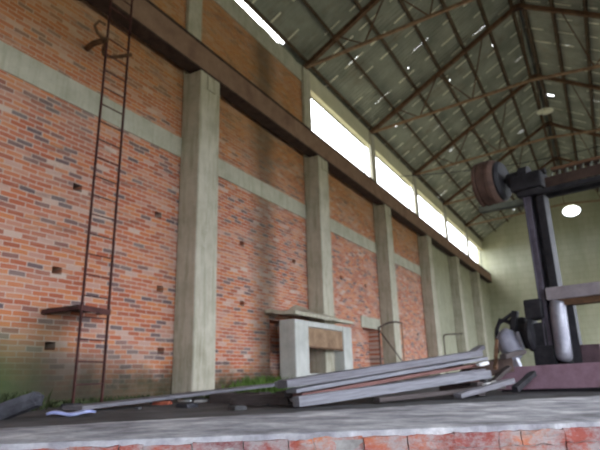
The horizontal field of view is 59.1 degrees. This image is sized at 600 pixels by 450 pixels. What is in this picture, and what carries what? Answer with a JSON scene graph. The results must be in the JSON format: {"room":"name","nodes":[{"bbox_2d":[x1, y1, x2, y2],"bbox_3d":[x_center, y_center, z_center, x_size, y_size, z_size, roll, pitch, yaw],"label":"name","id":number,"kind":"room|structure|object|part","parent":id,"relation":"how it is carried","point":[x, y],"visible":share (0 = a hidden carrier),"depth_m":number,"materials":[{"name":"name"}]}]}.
{"room":"abandoned factory hall","nodes":[
{"label":"abandoned factory hall","id":0,"kind":"room"},
{"bbox_2d":[0,0,494,402],"bbox_3d":[1.746,1.429,18.233,0.470,10.570,49.000,-10,-18,28],"label":"wall","id":1,"kind":"structure","parent":0,"point":[48,143],"depth_m":9.65,"materials":[{"name":"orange brick"}]},
{"bbox_2d":[41,304,111,315],"bbox_3d":[-3.177,1.290,7.913,0.714,0.160,1.064,-10,-18,28],"label":"bracket","id":2,"kind":"object","parent":1,"relation":"attached to","point":[73,308],"visible":1,"depth_m":7.56,"materials":[{"name":"metal"}]},
{"bbox_3d":[-3.406,1.209,7.554,0.672,0.090,0.090,-7,-17,19],"label":"bracket arm","id":3,"kind":"part","parent":2,"relation":"part of"},
{"bbox_3d":[-3.246,1.246,7.790,0.620,0.031,0.640,-10,-18,28],"label":"foot plate","id":4,"kind":"part","parent":2,"relation":"part of","materials":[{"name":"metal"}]},
{"bbox_3d":[-2.947,1.229,7.631,0.030,0.110,0.525,-10,-18,28],"label":"cross plate","id":5,"kind":"part","parent":2,"relation":"part of","materials":[{"name":"brown metal"}]},
{"bbox_2d":[84,19,131,58],"bbox_3d":[-3.376,-3.065,9.006,0.750,0.402,0.731,-10,-18,28],"label":"hoop","id":6,"kind":"object","parent":1,"relation":"attached to","point":[102,40],"visible":0.82,"depth_m":8.83,"materials":[{"name":"metal"}]},
{"bbox_2d":[0,40,420,275],"bbox_3d":[-2.246,-1.491,11.318,0.045,0.440,32.120,-10,-18,28],"label":"trim","id":7,"kind":"structure","parent":1,"relation":"attached to","point":[13,61],"depth_m":9.81,"materials":[{"name":"concrete"}]},
{"bbox_2d":[214,0,301,80],"bbox_3d":[-5.201,-7.127,8.185,0.480,0.668,21.370,-10,-18,28],"label":"trim","id":8,"kind":"structure","parent":1,"relation":"attached to","point":[233,8],"depth_m":14.70,"materials":[{"name":"concrete"}]},
{"bbox_2d":[278,41,302,64],"bbox_3d":[-0.233,-5.184,16.519,0.030,0.310,1.650,-10,-18,28],"label":"trim","id":9,"kind":"structure","parent":1,"relation":"attached to","point":[279,42],"depth_m":16.46,"materials":[{"name":"grey metal"}]},
{"bbox_2d":[311,97,365,172],"bbox_3d":[1.358,-3.011,18.937,0.050,1.610,5.030,-10,-18,28],"label":"window","id":10,"kind":"structure","parent":1,"relation":"in","point":[313,99],"depth_m":19.77,"materials":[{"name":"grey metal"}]},
{"bbox_2d":[360,315,380,329],"bbox_3d":[2.468,3.418,18.429,0.050,0.380,1.750,-10,-18,28],"label":"trim","id":11,"kind":"structure","parent":1,"relation":"attached to","point":[366,322],"depth_m":18.32,"materials":[{"name":"concrete"}]},
{"bbox_2d":[368,150,410,208],"bbox_3d":[4.097,-1.739,23.611,0.050,1.610,5.100,-10,-18,28],"label":"window","id":12,"kind":"structure","parent":1,"relation":"in","point":[368,150],"depth_m":24.10,"materials":[{"name":"grey metal"}]},
{"bbox_2d":[307,69,482,250],"bbox_3d":[6.973,-1.499,28.688,0.240,0.590,27.630,-10,-18,28],"label":"trim","id":13,"kind":"structure","parent":1,"relation":"attached to","point":[319,93],"depth_m":22.20,"materials":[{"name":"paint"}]},
{"bbox_2d":[411,189,441,233],"bbox_3d":[6.853,-0.458,28.314,0.050,1.610,5.100,-10,-18,28],"label":"window","id":14,"kind":"structure","parent":1,"relation":"in","point":[411,189],"depth_m":28.32,"materials":[{"name":"grey metal"}]},
{"bbox_2d":[441,216,463,251],"bbox_3d":[9.597,0.816,32.997,0.050,1.610,5.050,-10,-18,28],"label":"window","id":15,"kind":"structure","parent":1,"relation":"in","point":[441,216],"depth_m":32.98,"materials":[{"name":"grey metal"}]},
{"bbox_2d":[463,236,481,265],"bbox_3d":[12.403,2.120,37.784,0.050,1.610,5.350,-10,-18,28],"label":"window","id":16,"kind":"structure","parent":1,"relation":"in","point":[463,236],"depth_m":38.10,"materials":[{"name":"grey metal"}]},
{"bbox_2d":[0,377,599,427],"bbox_3d":[8.986,5.023,16.867,12.300,0.200,42.522,-10,-18,28],"label":"floor","id":17,"kind":"structure","parent":0,"point":[122,413],"depth_m":5.43,"materials":[{"name":"grey concrete"}]},
{"bbox_2d":[0,392,43,419],"bbox_3d":[-2.717,1.716,4.867,0.636,0.323,0.269,0,-16,-7],"label":"lump","id":18,"kind":"object","parent":17,"relation":"on","point":[13,407],"visible":0.97,"depth_m":4.79,"materials":[{"name":"grey concrete"}]},
{"bbox_2d":[0,389,52,410],"bbox_3d":[-3.721,1.992,5.947,0.844,0.253,1.720,-10,-18,28],"label":"weed patch","id":19,"kind":"object","parent":17,"relation":"on","point":[3,397],"visible":0.24,"depth_m":6.36,"materials":[{"name":"green plant"}]},
{"bbox_2d":[58,403,81,407],"bbox_3d":[-2.960,2.347,6.829,0.270,0.086,0.171,-9,-17,23],"label":"rubble","id":20,"kind":"object","parent":17,"relation":"on","point":[66,404],"visible":0.35,"depth_m":6.80,"materials":[{"name":"grey concrete"}]},
{"bbox_2d":[46,409,95,415],"bbox_3d":[-2.172,1.786,5.028,0.391,0.049,0.245,-1,-16,-2],"label":"plastic sheet","id":21,"kind":"object","parent":17,"relation":"on","point":[83,411],"visible":1,"depth_m":4.92,"materials":[{"name":"white plastic"}]},
{"bbox_2d":[38,394,159,407],"bbox_3d":[-2.937,2.578,7.806,0.585,0.115,2.019,-10,-18,28],"label":"weed patch","id":22,"kind":"object","parent":17,"relation":"on","point":[52,403],"visible":0.58,"depth_m":7.50,"materials":[{"name":"green plant"}]},
{"bbox_2d":[71,0,132,402],"bbox_3d":[-3.048,-1.925,8.582,0.040,9.200,0.534,-10,-18,28],"label":"ladder","id":23,"kind":"object","parent":17,"relation":"on","point":[110,2],"visible":0.96,"depth_m":8.10,"materials":[{"name":"brown metal"}]},
{"bbox_3d":[-3.154,-1.974,8.401,0.040,9.200,0.102,-10,-18,28],"label":"rail","id":24,"kind":"part","parent":23,"relation":"part of","materials":[{"name":"brown metal"}]},
{"bbox_3d":[-2.930,-1.870,8.784,0.040,9.200,0.054,-10,-18,28],"label":"rail","id":25,"kind":"part","parent":23,"relation":"part of","materials":[{"name":"brown metal"}]},
{"bbox_2d":[152,401,171,404],"bbox_3d":[-1.804,2.344,6.933,0.244,0.075,0.149,-3,-16,5],"label":"rubble","id":26,"kind":"object","parent":17,"relation":"on","point":[154,402],"visible":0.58,"depth_m":6.87,"materials":[{"name":"red brick"}]},
{"bbox_2d":[62,383,274,409],"bbox_3d":[-1.254,2.559,8.148,0.307,0.053,5.600,-9,-16,24],"label":"board","id":27,"kind":"object","parent":17,"relation":"on","point":[240,388],"visible":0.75,"depth_m":6.77,"materials":[{"name":"grey wood"}]},
{"bbox_2d":[178,399,191,401],"bbox_3d":[-1.645,2.505,7.543,0.245,0.038,0.078,-10,-18,28],"label":"chip","id":28,"kind":"object","parent":17,"relation":"on","point":[179,400],"visible":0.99,"depth_m":7.51,"materials":[{"name":"grey stone"}]},
{"bbox_2d":[176,403,198,407],"bbox_3d":[-1.278,2.058,5.991,0.171,0.083,0.266,13,-22,-42],"label":"rubble","id":29,"kind":"object","parent":17,"relation":"on","point":[180,405],"visible":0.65,"depth_m":5.92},
{"bbox_2d":[175,393,209,399],"bbox_3d":[-1.699,2.812,8.738,0.633,0.114,0.649,-10,-18,28],"label":"weed patch","id":30,"kind":"object","parent":17,"relation":"on","point":[203,396],"visible":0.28,"depth_m":8.61,"materials":[{"name":"grey"}]},
{"bbox_2d":[172,0,219,395],"bbox_3d":[-2.080,-1.514,11.073,0.530,9.740,0.660,-10,-18,28],"label":"concrete pillar","id":31,"kind":"structure","parent":17,"relation":"on","point":[193,369],"depth_m":10.38,"materials":[{"name":"beige concrete"}]},
{"bbox_3d":[-1.899,-3.012,11.386,0.030,0.340,0.280,-10,-18,28],"label":"bearing plate","id":32,"kind":"part","parent":31,"relation":"part of","materials":[{"name":"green concrete"}]},
{"bbox_2d":[193,400,206,402],"bbox_3d":[-1.349,2.387,7.166,0.193,0.037,0.078,3,-17,-16],"label":"chip","id":33,"kind":"object","parent":17,"relation":"on","point":[194,401],"visible":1,"depth_m":7.14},
{"bbox_2d":[227,405,246,410],"bbox_3d":[-0.629,1.833,5.272,0.146,0.072,0.233,8,-19,-30],"label":"rubble","id":34,"kind":"object","parent":17,"relation":"on","point":[230,407],"visible":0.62,"depth_m":5.20,"materials":[{"name":"grey concrete"}]},
{"bbox_2d":[209,392,270,402],"bbox_3d":[-0.782,2.216,6.790,0.918,0.138,0.236,-15,-21,37],"label":"floor timber","id":35,"kind":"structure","parent":17,"relation":"on","point":[217,397],"depth_m":6.82,"materials":[{"name":"brown wood"}]},
{"bbox_2d":[221,380,263,392],"bbox_3d":[-1.096,3.137,10.213,0.713,0.276,0.976,-10,-18,28],"label":"grass tuft","id":36,"kind":"object","parent":17,"relation":"on","point":[253,383],"visible":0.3,"depth_m":10.15,"materials":[{"name":"green plant"}]},
{"bbox_2d":[231,394,292,405],"bbox_3d":[-0.418,1.996,6.041,0.819,0.137,0.219,-12,-19,31],"label":"floor timber","id":37,"kind":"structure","parent":17,"relation":"on","point":[236,399],"depth_m":5.96,"materials":[{"name":"brown wood"}]},
{"bbox_2d":[276,364,462,396],"bbox_3d":[0.991,1.867,6.469,2.943,0.331,0.175,9,-19,-33],"label":"plank","id":38,"kind":"object","parent":37,"relation":"on","point":[282,393],"visible":0.16,"depth_m":5.64,"materials":[{"name":"wood"}]},
{"bbox_2d":[235,375,293,392],"bbox_3d":[-0.773,3.383,11.304,0.946,0.390,1.598,-10,-18,28],"label":"grass tuft","id":39,"kind":"object","parent":17,"relation":"on","point":[271,379],"visible":0.29,"depth_m":11.15,"materials":[{"name":"green plant"}]},
{"bbox_2d":[265,305,353,387],"bbox_3d":[0.377,3.120,13.675,0.893,2.148,3.330,-10,-18,28],"label":"hearth","id":40,"kind":"object","parent":17,"relation":"on","point":[296,336],"visible":0.76,"depth_m":12.70,"materials":[{"name":"weathered green grey concrete"},{"name":"pale concrete"},{"name":"brown timber"}]},
{"bbox_3d":[0.682,3.173,13.565,0.044,0.074,1.971,-10,-18,28],"label":"rod","id":41,"kind":"part","parent":40,"relation":"part of","materials":[{"name":"metal"}]},
{"bbox_2d":[301,66,334,372],"bbox_3d":[0.538,-0.298,15.541,0.530,9.740,0.660,-10,-18,28],"label":"concrete pillar","id":42,"kind":"structure","parent":17,"relation":"on","point":[318,229],"depth_m":15.09,"materials":[{"name":"grey concrete"}]},
{"bbox_3d":[0.720,-1.795,15.854,0.030,0.340,0.280,-10,-18,28],"label":"bearing plate","id":43,"kind":"part","parent":42,"relation":"part of","materials":[{"name":"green concrete"}]},
{"bbox_2d":[302,0,473,68],"bbox_3d":[5.414,-7.704,14.545,12.331,3.709,0.140,-10,-18,28],"label":"roof truss","id":44,"kind":"object","parent":42,"relation":"on","point":[312,61],"visible":0.9,"depth_m":16.15,"materials":[{"name":"metal"}]},
{"bbox_2d":[369,132,402,382],"bbox_3d":[3.260,0.966,20.186,0.530,9.740,0.660,-10,-18,28],"label":"concrete pillar","id":45,"kind":"structure","parent":17,"relation":"on","point":[389,311],"depth_m":19.67,"materials":[{"name":"grey concrete"}]},
{"bbox_2d":[369,3,599,133],"bbox_3d":[8.136,-6.440,19.190,12.331,3.709,0.140,-10,-18,28],"label":"roof truss","id":46,"kind":"object","parent":45,"relation":"on","point":[517,7],"visible":0.97,"depth_m":19.83,"materials":[{"name":"metal"}]},
{"bbox_3d":[5.512,-4.440,20.183,6.136,0.523,0.085,-10,-18,28],"label":"tie rod","id":47,"kind":"part","parent":46,"relation":"part of","materials":[{"name":"metal"}]},
{"bbox_3d":[8.090,-8.082,19.664,0.440,0.270,0.060,-10,-18,28],"label":"ridge plate","id":48,"kind":"part","parent":46,"relation":"part of","materials":[{"name":"metal"}]},
{"bbox_3d":[8.130,-6.650,19.250,0.040,3.150,0.040,-10,-18,28],"label":"king post","id":49,"kind":"part","parent":46,"relation":"part of","materials":[{"name":"metal"}]},
{"bbox_3d":[10.845,-5.415,17.323,6.136,0.523,0.085,-10,-18,28],"label":"tie rod","id":50,"kind":"part","parent":46,"relation":"part of","materials":[{"name":"metal"}]},
{"bbox_2d":[292,370,491,406],"bbox_3d":[1.206,1.849,6.066,3.028,0.309,0.127,9,-19,-33],"label":"plank","id":51,"kind":"object","parent":17,"relation":"on","point":[377,390],"visible":1,"depth_m":5.81,"materials":[{"name":"grey wood"}]},
{"bbox_2d":[476,361,488,365],"bbox_3d":[2.403,1.825,6.956,0.235,0.058,0.060,11,-20,-37],"label":"scrap","id":52,"kind":"object","parent":51,"relation":"on","point":[487,362],"visible":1,"depth_m":6.92,"materials":[{"name":"plastic"}]},
{"bbox_2d":[378,321,406,379],"bbox_3d":[2.979,4.071,17.027,0.060,2.040,2.247,-10,-18,28],"label":"handrail","id":53,"kind":"object","parent":17,"relation":"on","point":[379,331],"visible":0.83,"depth_m":16.96,"materials":[{"name":"metal"}]},
{"bbox_3d":[2.443,3.983,16.057,0.046,1.700,0.046,-3,-16,6],"label":"post","id":54,"kind":"part","parent":53,"relation":"part of","materials":[{"name":"metal"}]},
{"bbox_3d":[2.955,3.268,17.257,0.060,0.369,2.208,-10,-18,28],"label":"rail","id":55,"kind":"part","parent":53,"relation":"part of","materials":[{"name":"metal"}]},
{"bbox_3d":[3.522,4.338,17.948,0.041,2.010,0.041,11,-20,-37],"label":"post","id":56,"kind":"part","parent":53,"relation":"part of","materials":[{"name":"metal"}]},
{"bbox_2d":[412,176,443,375],"bbox_3d":[6.017,2.247,24.889,0.530,9.740,0.660,-10,-18,28],"label":"concrete pillar","id":57,"kind":"structure","parent":17,"relation":"on","point":[433,335],"depth_m":24.39,"materials":[{"name":"grey concrete"}]},
{"bbox_2d":[412,74,599,174],"bbox_3d":[10.892,-5.160,23.893,12.331,3.709,0.140,-10,-18,28],"label":"roof truss","id":58,"kind":"object","parent":57,"relation":"on","point":[570,82],"visible":0.91,"depth_m":24.64,"materials":[{"name":"metal"}]},
{"bbox_3d":[8.268,-3.159,24.887,6.136,0.523,0.085,-10,-18,28],"label":"tie rod","id":59,"kind":"part","parent":58,"relation":"part of","materials":[{"name":"metal"}]},
{"bbox_3d":[10.886,-5.370,23.954,0.040,3.150,0.040,-10,-18,28],"label":"king post","id":60,"kind":"part","parent":58,"relation":"part of","materials":[{"name":"metal"}]},
{"bbox_2d":[535,76,553,114],"bbox_3d":[10.888,-5.962,23.817,0.700,1.951,0.700,-10,-18,28],"label":"pendant lamp","id":61,"kind":"object","parent":58,"relation":"hanging from","point":[544,111],"visible":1,"depth_m":23.68,"materials":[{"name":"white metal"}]},
{"bbox_3d":[10.912,-5.129,23.576,0.700,0.164,0.700,-10,-18,28],"label":"lamp shade","id":62,"kind":"part","parent":61,"relation":"part of","materials":[{"name":"beige metal"}]},
{"bbox_3d":[13.601,-4.134,22.027,6.136,0.523,0.085,-10,-18,28],"label":"tie rod","id":63,"kind":"part","parent":58,"relation":"part of","materials":[{"name":"metal"}]},
{"bbox_2d":[373,386,505,401],"bbox_3d":[1.712,1.967,6.206,2.206,0.057,0.107,7,-18,-34],"label":"plank","id":64,"kind":"object","parent":17,"relation":"on","point":[445,392],"visible":0.66,"depth_m":5.90,"materials":[{"name":"grey wood"}]},
{"bbox_2d":[443,333,462,372],"bbox_3d":[7.058,5.904,24.008,0.060,2.170,3.627,-10,-18,28],"label":"handrail","id":65,"kind":"object","parent":17,"relation":"on","point":[452,333],"visible":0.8,"depth_m":22.79,"materials":[{"name":"metal"}]},
{"bbox_2d":[439,384,470,395],"bbox_3d":[2.136,2.204,7.069,0.187,0.157,0.567,9,-19,-33],"label":"block","id":66,"kind":"object","parent":17,"relation":"on","point":[451,386],"visible":0.38,"depth_m":7.06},
{"bbox_3d":[2.151,2.071,7.115,0.186,0.107,0.515,8,-19,-30],"label":"block","id":67,"kind":"object","parent":66,"relation":"on","visible":0},
{"bbox_2d":[290,369,485,401],"bbox_3d":[1.190,1.874,6.272,3.028,0.293,0.176,9,-19,-33],"label":"plank","id":68,"kind":"object","parent":67,"relation":"on","point":[471,370],"visible":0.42,"depth_m":6.60,"materials":[{"name":"wood"}]},
{"bbox_2d":[293,362,488,396],"bbox_3d":[1.243,1.822,6.333,3.088,0.338,0.176,9,-19,-33],"label":"plank","id":69,"kind":"object","parent":68,"relation":"on","point":[436,371],"visible":0.79,"depth_m":6.10,"materials":[{"name":"wood"}]},
{"bbox_2d":[286,357,487,392],"bbox_3d":[1.193,1.760,6.304,3.118,0.352,0.206,9,-19,-33],"label":"plank","id":70,"kind":"object","parent":69,"relation":"on","point":[471,360],"visible":0.98,"depth_m":6.02,"materials":[{"name":"grey wood"}]},
{"bbox_2d":[278,350,482,388],"bbox_3d":[1.117,1.688,6.299,3.171,0.395,0.196,9,-19,-33],"label":"plank","id":71,"kind":"object","parent":70,"relation":"on","point":[359,372],"visible":1,"depth_m":5.98,"materials":[{"name":"grey wood"}]},
{"bbox_2d":[443,205,470,370],"bbox_3d":[8.773,3.527,29.593,0.530,9.740,0.660,-10,-18,28],"label":"concrete pillar","id":72,"kind":"structure","parent":17,"relation":"on","point":[453,262],"depth_m":29.16,"materials":[{"name":"grey concrete"}]},
{"bbox_2d":[442,122,599,205],"bbox_3d":[13.649,-3.879,28.597,12.331,3.709,0.140,-10,-18,28],"label":"roof truss","id":73,"kind":"object","parent":72,"relation":"on","point":[546,124],"visible":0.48,"depth_m":29.33,"materials":[{"name":"metal"}]},
{"bbox_3d":[11.024,-1.879,29.590,6.136,0.523,0.085,-10,-18,28],"label":"tie rod","id":74,"kind":"part","parent":73,"relation":"part of","materials":[{"name":"metal"}]},
{"bbox_3d":[13.643,-4.090,28.658,0.040,3.150,0.040,-10,-18,28],"label":"king post","id":75,"kind":"part","parent":73,"relation":"part of","materials":[{"name":"metal"}]},
{"bbox_2d":[464,226,489,361],"bbox_3d":[11.505,4.796,34.254,0.530,9.740,0.660,-10,-18,28],"label":"concrete pillar","id":76,"kind":"structure","parent":17,"relation":"on","point":[474,276],"depth_m":33.83,"materials":[{"name":"grey concrete"}]},
{"bbox_2d":[464,156,599,226],"bbox_3d":[16.380,-2.610,33.258,12.331,3.709,0.140,-10,-18,28],"label":"roof truss","id":77,"kind":"object","parent":76,"relation":"on","point":[558,157],"visible":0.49,"depth_m":33.87,"materials":[{"name":"metal"}]},
{"bbox_3d":[13.756,-0.610,34.252,6.136,0.523,0.085,-10,-18,28],"label":"tie rod","id":78,"kind":"part","parent":77,"relation":"part of","materials":[{"name":"metal"}]},
{"bbox_3d":[19.090,-1.585,31.392,6.136,0.523,0.085,-10,-18,28],"label":"tie rod","id":79,"kind":"part","parent":77,"relation":"part of","materials":[{"name":"metal"}]},
{"bbox_2d":[470,382,485,396],"bbox_3d":[2.262,2.084,6.719,0.147,0.176,0.122,9,-19,-33],"label":"block","id":80,"kind":"object","parent":17,"relation":"on","point":[473,384],"visible":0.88,"depth_m":6.68,"materials":[{"name":"grey concrete"}]},
{"bbox_2d":[453,378,515,398],"bbox_3d":[2.216,1.945,6.311,1.060,0.200,0.117,9,-19,-34],"label":"plank","id":81,"kind":"object","parent":17,"relation":"on","point":[501,383],"visible":1,"depth_m":6.22,"materials":[{"name":"grey wood"}]},
{"bbox_2d":[461,358,514,375],"bbox_3d":[2.680,2.053,7.556,0.835,0.296,0.211,6,-18,-26],"label":"bar","id":82,"kind":"object","parent":17,"relation":"on","point":[502,363],"visible":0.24,"depth_m":7.53,"materials":[{"name":"metal"}]},
{"bbox_2d":[456,345,485,360],"bbox_3d":[2.513,1.890,7.772,0.623,0.257,0.131,11,-20,-37],"label":"bar","id":83,"kind":"object","parent":82,"relation":"on","point":[478,347],"visible":0.41,"depth_m":7.88,"materials":[{"name":"grey metal"}]},
{"bbox_2d":[493,338,498,369],"bbox_3d":[2.782,1.820,7.508,0.061,0.453,0.784,-9,-18,23],"label":"bar","id":84,"kind":"object","parent":82,"relation":"on","point":[495,365],"visible":1,"depth_m":7.41,"materials":[{"name":"metal"}]},
{"bbox_2d":[490,366,511,381],"bbox_3d":[2.709,2.133,7.314,0.539,0.361,0.090,4,-17,-20],"label":"bar","id":85,"kind":"object","parent":17,"relation":"on","point":[498,376],"visible":0.58,"depth_m":7.35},
{"bbox_2d":[511,371,536,392],"bbox_3d":[3.055,2.130,7.205,0.683,0.272,0.100,14,-22,-42],"label":"bar","id":86,"kind":"object","parent":17,"relation":"on","point":[518,386],"visible":0.98,"depth_m":7.14,"materials":[{"name":"black metal"}]},
{"bbox_2d":[471,156,599,391],"bbox_3d":[4.539,0.407,7.667,3.881,3.805,0.905,-16,-21,40],"label":"machine","id":87,"kind":"object","parent":17,"relation":"on","point":[563,363],"visible":0.99,"depth_m":8.07,"materials":[{"name":"grey metal"}]},
{"bbox_2d":[499,350,526,358],"bbox_3d":[2.972,1.799,7.368,0.110,0.134,0.727,-16,-22,42],"label":"bar","id":88,"kind":"object","parent":87,"relation":"on","point":[515,353],"visible":1,"depth_m":7.26,"materials":[{"name":"grey metal"}]},
{"bbox_3d":[3.767,0.861,8.254,0.100,2.700,0.270,-16,-21,40],"label":"post","id":89,"kind":"part","parent":87,"relation":"part of","materials":[{"name":"grey metal"}]},
{"bbox_3d":[4.617,2.222,7.190,3.500,0.050,0.800,-16,-21,40],"label":"plate","id":90,"kind":"part","parent":87,"relation":"part of","materials":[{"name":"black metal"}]},
{"bbox_3d":[3.924,0.832,8.132,0.120,2.680,0.240,-16,-21,40],"label":"post","id":91,"kind":"part","parent":87,"relation":"part of","materials":[{"name":"black metal"}]},
{"bbox_3d":[4.843,-0.941,7.493,2.650,0.160,0.020,-16,-21,40],"label":"arm plate","id":92,"kind":"part","parent":87,"relation":"part of","materials":[{"name":"metal"}]},
{"bbox_3d":[4.071,1.644,7.822,0.120,0.940,0.140,-16,-21,40],"label":"leg","id":93,"kind":"part","parent":87,"relation":"part of","materials":[{"name":"black metal"}]},
{"bbox_3d":[-4.763,-2.760,6.495,0.530,9.740,0.660,-10,-18,28],"label":"concrete pillar","id":94,"kind":"structure","parent":17,"relation":"on","visible":0},
{"bbox_2d":[86,0,491,282],"bbox_3d":[2.037,-1.647,18.661,0.325,0.740,48.600,-10,-18,28],"label":"beam","id":95,"kind":"structure","parent":94,"relation":"on","point":[152,25],"depth_m":13.04,"materials":[{"name":"brown paint"}]},
{"bbox_2d":[24,426,599,449],"bbox_3d":[0.499,1.705,2.493,14.700,1.381,0.335,0,-16,-6],"label":"wall","id":96,"kind":"structure","parent":0,"point":[559,438],"depth_m":2.53,"materials":[{"name":"brick"}]},
{"bbox_2d":[0,396,599,449],"bbox_3d":[1.437,1.259,3.500,9.072,0.065,2.376,5,-18,-23],"label":"concrete ledge","id":97,"kind":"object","parent":96,"relation":"attached to","point":[571,412],"depth_m":2.88,"materials":[{"name":"concrete"}]},
{"bbox_2d":[243,0,599,239],"bbox_3d":[7.161,-7.046,17.578,13.000,3.841,49.444,-10,-18,28],"label":"ceiling","id":98,"kind":"structure","parent":0,"point":[386,74],"depth_m":21.52,"materials":[{"name":"grey metal"}]},
{"bbox_2d":[244,0,483,240],"bbox_3d":[1.872,-4.463,19.762,0.158,0.184,49.000,-10,-18,28],"label":"purlin","id":99,"kind":"structure","parent":98,"relation":"attached to","point":[248,2],"depth_m":18.46,"materials":[{"name":"brown metal"}]},
{"bbox_2d":[302,0,495,231],"bbox_3d":[2.713,-5.172,19.463,0.158,0.184,49.000,-10,-18,28],"label":"purlin","id":100,"kind":"structure","parent":98,"relation":"attached to","point":[306,3],"depth_m":19.63,"materials":[{"name":"brown metal"}]},
{"bbox_2d":[353,0,508,221],"bbox_3d":[3.553,-5.882,19.164,0.158,0.184,49.000,-10,-18,28],"label":"purlin","id":101,"kind":"structure","parent":98,"relation":"attached to","point":[356,2],"depth_m":19.86,"materials":[{"name":"brown metal"}]},
{"bbox_2d":[398,0,521,211],"bbox_3d":[4.394,-6.592,18.864,0.158,0.184,49.000,-10,-18,28],"label":"purlin","id":102,"kind":"structure","parent":98,"relation":"attached to","point":[402,3],"depth_m":20.37,"materials":[{"name":"brown metal"}]},
{"bbox_2d":[439,0,518,168],"bbox_3d":[5.234,-7.301,18.565,0.158,0.184,49.000,-10,-18,28],"label":"purlin","id":103,"kind":"structure","parent":98,"relation":"attached to","point":[442,2],"depth_m":21.81,"materials":[{"name":"brown metal"}]},
{"bbox_2d":[476,0,538,168],"bbox_3d":[6.075,-8.011,18.265,0.158,0.184,49.000,-10,-18,28],"label":"purlin","id":104,"kind":"structure","parent":98,"relation":"attached to","point":[479,2],"depth_m":22.83,"materials":[{"name":"brown metal"}]},
{"bbox_2d":[508,0,555,165],"bbox_3d":[6.857,-8.671,17.987,0.158,0.184,49.000,-10,-18,28],"label":"purlin","id":105,"kind":"structure","parent":98,"relation":"attached to","point":[510,2],"depth_m":23.46,"materials":[{"name":"brown metal"}]},
{"bbox_2d":[520,0,563,172],"bbox_3d":[7.199,-8.734,17.803,0.158,0.184,49.000,-10,-18,28],"label":"purlin","id":106,"kind":"structure","parent":98,"relation":"attached to","point":[525,13],"depth_m":23.66,"materials":[{"name":"brown metal"}]},
{"bbox_2d":[549,0,578,168],"bbox_3d":[8.010,-8.365,17.228,0.158,0.184,49.000,-10,-18,28],"label":"purlin","id":107,"kind":"structure","parent":98,"relation":"attached to","point":[551,2],"depth_m":22.83,"materials":[{"name":"brown metal"}]},
{"bbox_2d":[582,0,598,191],"bbox_3d":[8.882,-7.968,16.609,0.158,0.184,49.000,-10,-18,28],"label":"purlin","id":108,"kind":"structure","parent":98,"relation":"attached to","point":[585,3],"depth_m":21.74,"materials":[{"name":"brown metal"}]},
{"bbox_2d":[476,189,599,365],"bbox_3d":[19.291,3.462,36.776,13.050,13.800,0.350,-10,-18,28],"label":"wall","id":109,"kind":"structure","parent":0,"point":[506,252],"depth_m":37.93,"materials":[{"name":"paint"}]},
{"bbox_3d":[12.801,-0.872,12.381,0.400,11.150,49.000,-10,-18,28],"label":"wall","id":110,"kind":"structure","parent":0,"visible":0},
{"bbox_2d":[400,146,599,176],"bbox_3d":[9.158,-2.749,19.194,11.504,0.638,0.027,-10,-18,28],"label":"cable","id":111,"kind":"object","parent":110,"relation":"attached to","point":[597,146],"visible":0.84,"depth_m":19.65,"materials":[{"name":"black metal"}]}
]}

